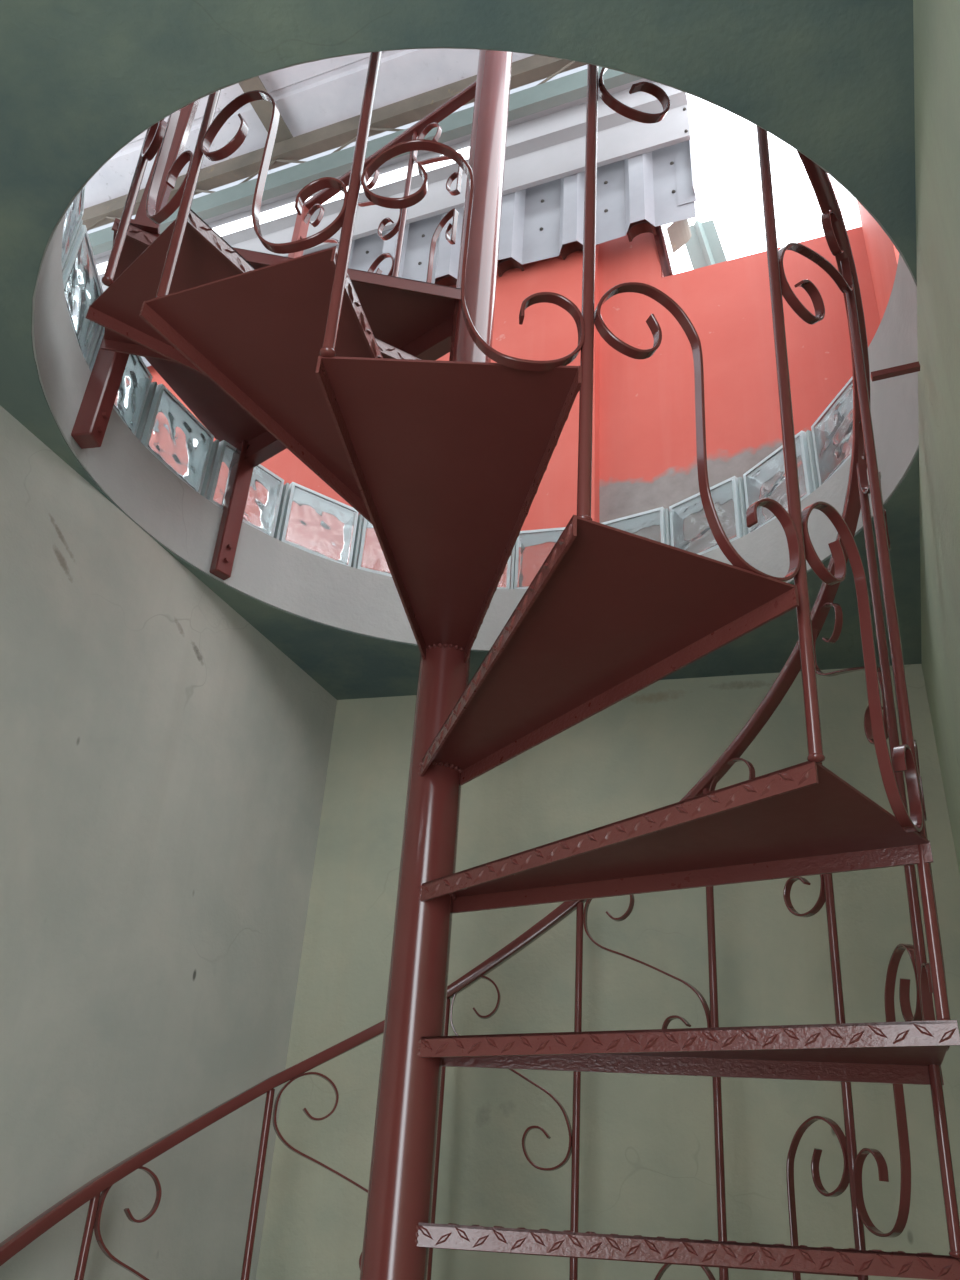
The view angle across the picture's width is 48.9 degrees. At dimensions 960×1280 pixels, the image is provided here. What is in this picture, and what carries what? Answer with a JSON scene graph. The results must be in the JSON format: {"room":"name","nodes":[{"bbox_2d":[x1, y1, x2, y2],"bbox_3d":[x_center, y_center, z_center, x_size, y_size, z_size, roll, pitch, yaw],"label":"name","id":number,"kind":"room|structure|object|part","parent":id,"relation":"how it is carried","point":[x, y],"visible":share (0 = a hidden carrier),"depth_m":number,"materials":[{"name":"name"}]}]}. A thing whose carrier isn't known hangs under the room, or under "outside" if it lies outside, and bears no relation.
{"room":"spiral stairwell","nodes":[
{"label":"spiral stairwell","id":0,"kind":"room"},
{"bbox_2d":[0,405,336,1279],"bbox_3d":[-1.165,0.699,1.090,0.120,2.957,3.299,-10,-33,22],"label":"wall","id":1,"kind":"structure","parent":0,"point":[164,762],"depth_m":2.15,"materials":[{"name":"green paint"}]},
{"bbox_2d":[147,244,598,530],"bbox_3d":[-0.933,-0.535,4.208,2.930,1.980,0.210,-8,-33,20],"label":"wall","id":2,"kind":"structure","parent":0,"point":[547,331],"depth_m":3.94,"materials":[{"name":"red paint"}]},
{"bbox_2d":[140,95,700,366],"bbox_3d":[-0.736,-1.566,4.664,3.383,0.683,0.240,-8,-33,20],"label":"siding","id":3,"kind":"object","parent":2,"relation":"attached to","point":[659,187],"depth_m":4.12,"materials":[{"name":"metal"}]},
{"bbox_2d":[94,78,690,291],"bbox_3d":[-0.853,-1.878,4.679,3.535,0.438,0.122,-8,-33,20],"label":"beam","id":4,"kind":"structure","parent":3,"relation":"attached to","point":[548,145],"depth_m":4.32,"materials":[{"name":"metal"}]},
{"bbox_2d":[435,275,456,285],"bbox_3d":[-0.126,-1.429,4.231,0.104,0.036,0.045,-8,-33,20],"label":"tile","id":5,"kind":"object","parent":3,"relation":"attached to","point":[449,280],"depth_m":4.23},
{"bbox_2d":[560,241,582,259],"bbox_3d":[0.362,-1.502,4.055,0.104,0.036,0.045,-8,-33,20],"label":"tile","id":6,"kind":"object","parent":3,"relation":"attached to","point":[571,247],"depth_m":4.06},
{"bbox_2d":[627,221,656,241],"bbox_3d":[0.606,-1.538,3.967,0.104,0.036,0.045,-8,-33,20],"label":"tile","id":7,"kind":"object","parent":3,"relation":"attached to","point":[633,231],"depth_m":3.97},
{"bbox_3d":[0.767,-1.580,4.068,0.075,0.104,0.120,-8,-33,20],"label":"ridge cap","id":8,"kind":"part","parent":3,"relation":"part of","materials":[{"name":"beige metal"}]},
{"bbox_3d":[0.795,-1.857,4.095,0.068,0.590,0.150,-8,-33,20],"label":"corner trim","id":9,"kind":"part","parent":3,"relation":"part of","materials":[{"name":"metal"}]},
{"bbox_2d":[497,258,523,276],"bbox_3d":[0.118,-1.466,4.143,0.104,0.036,0.045,-8,-33,20],"label":"tile","id":10,"kind":"object","parent":2,"relation":"attached to","point":[510,263],"depth_m":4.14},
{"bbox_2d":[0,0,921,699],"bbox_3d":[-0.914,-0.307,2.457,4.080,0.190,4.250,-8,-33,20],"label":"ceiling","id":11,"kind":"structure","parent":0,"point":[833,80],"depth_m":1.43,"materials":[{"name":"green paint"}]},
{"bbox_2d":[256,664,959,1279],"bbox_3d":[0.284,1.417,2.144,1.870,2.957,0.120,-4,-31,13],"label":"wall","id":12,"kind":"structure","parent":0,"point":[647,1165],"depth_m":2.41,"materials":[{"name":"green paint"}]},
{"bbox_2d":[599,226,879,522],"bbox_3d":[0.936,-0.796,3.562,1.060,1.980,0.150,-8,-33,20],"label":"wall","id":13,"kind":"structure","parent":0,"point":[648,450],"depth_m":3.60,"materials":[{"name":"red paint"}]},
{"bbox_2d":[62,220,818,588],"bbox_3d":[-0.170,-0.441,2.532,1.801,0.194,0.916,17,-33,-21],"label":"trim","id":14,"kind":"structure","parent":13,"relation":"attached to","point":[151,392],"depth_m":2.61,"materials":[{"name":"grey metal"}]},
{"bbox_2d":[654,226,672,276],"bbox_3d":[0.685,-1.525,4.010,0.122,0.388,0.050,23,-36,-29],"label":"bracket","id":15,"kind":"object","parent":13,"relation":"attached to","point":[660,242],"visible":0.5,"depth_m":3.97,"materials":[{"name":"red metal"}]},
{"bbox_2d":[685,220,726,268],"bbox_3d":[1.118,-0.704,4.031,0.669,2.320,0.106,17,-33,-21],"label":"metal gutter","id":16,"kind":"object","parent":13,"relation":"on","point":[704,247],"visible":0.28,"depth_m":4.46,"materials":[{"name":"grey metal"}]},
{"bbox_2d":[857,0,959,874],"bbox_3d":[0.702,-0.280,1.304,0.184,5.067,3.092,-8,-32,19],"label":"wall","id":17,"kind":"structure","parent":0,"point":[936,23],"depth_m":1.57,"materials":[{"name":"green paint"}]},
{"bbox_2d":[32,47,918,650],"bbox_3d":[0.006,-0.457,2.109,1.753,0.191,1.675,-1,-31,7],"label":"trim","id":18,"kind":"structure","parent":17,"relation":"attached to","point":[267,569],"depth_m":2.41,"materials":[{"name":"paint"}]},
{"bbox_2d":[62,185,85,268],"bbox_3d":[-0.796,-0.822,1.967,0.076,0.196,0.214,14,-32,-16],"label":"glass block","id":19,"kind":"object","parent":18,"relation":"on","point":[74,214],"visible":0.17,"depth_m":2.02,"materials":[{"name":"white"}]},
{"bbox_2d":[63,225,102,359],"bbox_3d":[-0.849,-0.707,2.167,0.076,0.196,0.214,6,-31,-3],"label":"glass block","id":20,"kind":"object","parent":18,"relation":"on","point":[81,279],"visible":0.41,"depth_m":2.15,"materials":[{"name":"white"}]},
{"bbox_2d":[90,327,152,435],"bbox_3d":[-0.834,-0.587,2.369,0.076,0.196,0.214,-2,-31,10],"label":"glass block","id":21,"kind":"object","parent":18,"relation":"on","point":[136,380],"visible":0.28,"depth_m":2.40,"materials":[{"name":"white"}]},
{"bbox_3d":[-0.804,-0.588,2.364,0.017,0.178,0.189,-2,-31,10],"label":"pane","id":22,"kind":"part","parent":21,"relation":"part of","materials":[{"name":"clear glass"}]},
{"bbox_2d":[141,384,213,493],"bbox_3d":[-0.753,-0.471,2.555,0.076,0.196,0.214,-11,-34,23],"label":"glass block","id":23,"kind":"object","parent":18,"relation":"on","point":[172,433],"visible":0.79,"depth_m":2.53,"materials":[{"name":"white"}]},
{"bbox_2d":[206,440,283,536],"bbox_3d":[-0.618,-0.370,2.712,0.076,0.196,0.214,-21,-39,36],"label":"glass block","id":24,"kind":"object","parent":18,"relation":"on","point":[265,490],"visible":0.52,"depth_m":2.69,"materials":[{"name":"white"}]},
{"bbox_2d":[279,482,358,566],"bbox_3d":[-0.441,-0.289,2.829,0.214,0.196,0.076,21,-35,-27],"label":"glass block","id":25,"kind":"object","parent":18,"relation":"on","point":[313,522],"visible":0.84,"depth_m":2.80,"materials":[{"name":"white"}]},
{"bbox_2d":[356,517,391,576],"bbox_3d":[-0.236,-0.234,2.900,0.214,0.196,0.076,12,-32,-14],"label":"glass block","id":26,"kind":"object","parent":18,"relation":"on","point":[370,557],"visible":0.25,"depth_m":2.83,"materials":[{"name":"white"}]},
{"bbox_2d":[497,553,511,588],"bbox_3d":[-0.017,-0.205,2.924,0.214,0.196,0.076,4,-31,-1],"label":"glass block","id":27,"kind":"object","parent":18,"relation":"on","point":[505,581],"visible":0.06,"depth_m":2.87,"materials":[{"name":"white"}]},
{"bbox_3d":[-0.016,-0.220,2.898,0.189,0.178,0.017,4,-31,-1],"label":"pane","id":28,"kind":"part","parent":27,"relation":"part of","materials":[{"name":"clear glass"}]},
{"bbox_2d":[514,527,564,588],"bbox_3d":[0.202,-0.205,2.900,0.214,0.196,0.076,-4,-31,12],"label":"glass block","id":29,"kind":"object","parent":18,"relation":"on","point":[533,547],"visible":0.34,"depth_m":2.89,"materials":[{"name":"white"}]},
{"bbox_2d":[601,507,665,543],"bbox_3d":[0.410,-0.233,2.830,0.214,0.196,0.076,-13,-34,25],"label":"glass block","id":30,"kind":"object","parent":18,"relation":"on","point":[650,524],"visible":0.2,"depth_m":2.81,"materials":[{"name":"white"}]},
{"bbox_2d":[669,476,742,554],"bbox_3d":[0.596,-0.286,2.719,0.214,0.196,0.076,-24,-40,38],"label":"glass block","id":31,"kind":"object","parent":18,"relation":"on","point":[690,531],"visible":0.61,"depth_m":2.69,"materials":[{"name":"white"}]},
{"bbox_2d":[743,430,813,532],"bbox_3d":[0.746,-0.365,2.570,0.076,0.196,0.214,20,-34,-25],"label":"glass block","id":32,"kind":"object","parent":18,"relation":"on","point":[766,479],"visible":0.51,"depth_m":2.56,"materials":[{"name":"white"}]},
{"bbox_2d":[811,377,852,486],"bbox_3d":[0.846,-0.465,2.390,0.076,0.196,0.214,11,-31,-12],"label":"glass block","id":33,"kind":"object","parent":18,"relation":"on","point":[832,432],"visible":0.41,"depth_m":2.40,"materials":[{"name":"white"}]},
{"bbox_2d":[868,254,916,427],"bbox_3d":[0.270,-0.873,1.758,1.750,0.205,0.632,16,-33,-20],"label":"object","id":34,"kind":"structure","parent":17,"relation":"attached to","point":[891,344],"depth_m":2.14,"materials":[{"name":"paint"}]},
{"bbox_3d":[-1.636,1.663,-0.236,5.647,0.100,6.513,-1,-31,7],"label":"floor","id":35,"kind":"structure","parent":0,"visible":0},
{"bbox_2d":[0,50,959,1279],"bbox_3d":[-0.101,0.260,1.699,1.608,4.450,1.514,-1,-31,7],"label":"spiral staircase","id":36,"kind":"structure","parent":35,"relation":"on","point":[318,358],"depth_m":1.45,"materials":[{"name":"red metal"}]},
{"bbox_3d":[-0.788,-0.569,2.239,0.046,0.389,0.046,-3,-31,11],"label":"landing leg","id":37,"kind":"part","parent":36,"relation":"part of","materials":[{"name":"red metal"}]},
{"bbox_3d":[-0.697,-0.834,2.183,0.068,0.012,0.068,8,-31,-8],"label":"foot plate","id":38,"kind":"part","parent":36,"relation":"part of","materials":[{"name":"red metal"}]},
{"bbox_3d":[-0.668,-1.278,2.446,0.042,1.045,0.042,8,-31,-8],"label":"newel post","id":39,"kind":"part","parent":36,"relation":"part of","materials":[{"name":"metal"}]},
{"bbox_3d":[-0.615,-0.324,2.620,0.046,0.403,0.046,-21,-39,35],"label":"landing leg","id":40,"kind":"part","parent":36,"relation":"part of","materials":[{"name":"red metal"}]},
{"bbox_3d":[-0.538,-0.899,2.890,0.028,0.860,0.028,-19,-37,33],"label":"guard post","id":41,"kind":"part","parent":36,"relation":"part of","materials":[{"name":"red metal"}]},
{"bbox_3d":[-0.499,-0.716,2.347,0.844,0.005,0.595,-21,-39,35],"label":"landing plate","id":42,"kind":"part","parent":36,"relation":"part of","materials":[{"name":"red paint"}]},
{"bbox_3d":[-0.259,-1.356,2.933,0.683,0.022,0.028,-19,-37,33],"label":"guard rail","id":43,"kind":"part","parent":36,"relation":"part of","materials":[{"name":"red metal"}]},
{"bbox_3d":[-1.358,-2.148,2.117,3.896,2.580,1.102,-1,-31,7],"label":"terrace","id":44,"kind":"object","parent":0,"visible":0},
{"bbox_2d":[239,76,292,143],"bbox_3d":[-1.565,-3.139,2.902,0.090,0.028,4.100,-8,-33,20],"label":"roof purlin","id":45,"kind":"structure","parent":44,"relation":"on","point":[263,108],"depth_m":4.39,"materials":[{"name":"metal"}]},
{"bbox_2d":[84,83,267,208],"bbox_3d":[-2.952,-3.126,3.338,2.870,0.234,4.390,-8,-33,20],"label":"sheet","id":46,"kind":"object","parent":45,"relation":"on","point":[113,180],"visible":0.03,"depth_m":4.61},
{"bbox_2d":[87,64,587,233],"bbox_3d":[-0.876,-2.220,4.761,3.530,0.004,0.190,-8,-33,20],"label":"roof strip","id":47,"kind":"object","parent":46,"relation":"attached to","point":[584,67],"visible":0.02,"depth_m":4.74,"materials":[{"name":"white"}]},
{"bbox_2d":[81,55,642,254],"bbox_3d":[-0.944,-1.947,4.446,3.540,0.313,0.050,-8,-33,20],"label":"beam","id":48,"kind":"structure","parent":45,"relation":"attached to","point":[542,96],"depth_m":4.28,"materials":[{"name":"grey metal"}]},
{"bbox_3d":[-1.784,-1.830,4.748,0.225,0.134,0.010,-8,-33,20],"label":"web rod","id":49,"kind":"part","parent":48,"relation":"part of","materials":[{"name":"metal"}]},
{"bbox_3d":[-1.169,-1.921,4.526,0.225,0.134,0.010,-8,-33,20],"label":"web rod","id":50,"kind":"part","parent":48,"relation":"part of","materials":[{"name":"metal"}]},
{"bbox_3d":[-0.964,-1.951,4.452,0.225,0.134,0.010,-8,-33,20],"label":"web rod","id":51,"kind":"part","parent":48,"relation":"part of","materials":[{"name":"metal"}]},
{"bbox_3d":[-0.759,-1.982,4.378,0.225,0.134,0.010,-8,-33,20],"label":"web rod","id":52,"kind":"part","parent":48,"relation":"part of","materials":[{"name":"metal"}]},
{"bbox_3d":[-0.554,-2.012,4.304,0.225,0.134,0.010,-8,-33,20],"label":"web rod","id":53,"kind":"part","parent":48,"relation":"part of","materials":[{"name":"metal"}]},
{"bbox_3d":[-0.349,-2.043,4.230,0.225,0.134,0.010,-8,-33,20],"label":"web rod","id":54,"kind":"part","parent":48,"relation":"part of","materials":[{"name":"metal"}]},
{"bbox_2d":[259,48,533,136],"bbox_3d":[-0.837,-3.440,2.575,1.650,0.234,4.390,-8,-33,20],"label":"ceiling","id":55,"kind":"structure","parent":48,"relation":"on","point":[310,96],"depth_m":4.30,"materials":[{"name":"white paint"}]},
{"bbox_3d":[0.266,-2.134,4.008,0.225,0.134,0.010,-8,-33,20],"label":"web rod","id":56,"kind":"part","parent":48,"relation":"part of","materials":[{"name":"metal"}]}
]}

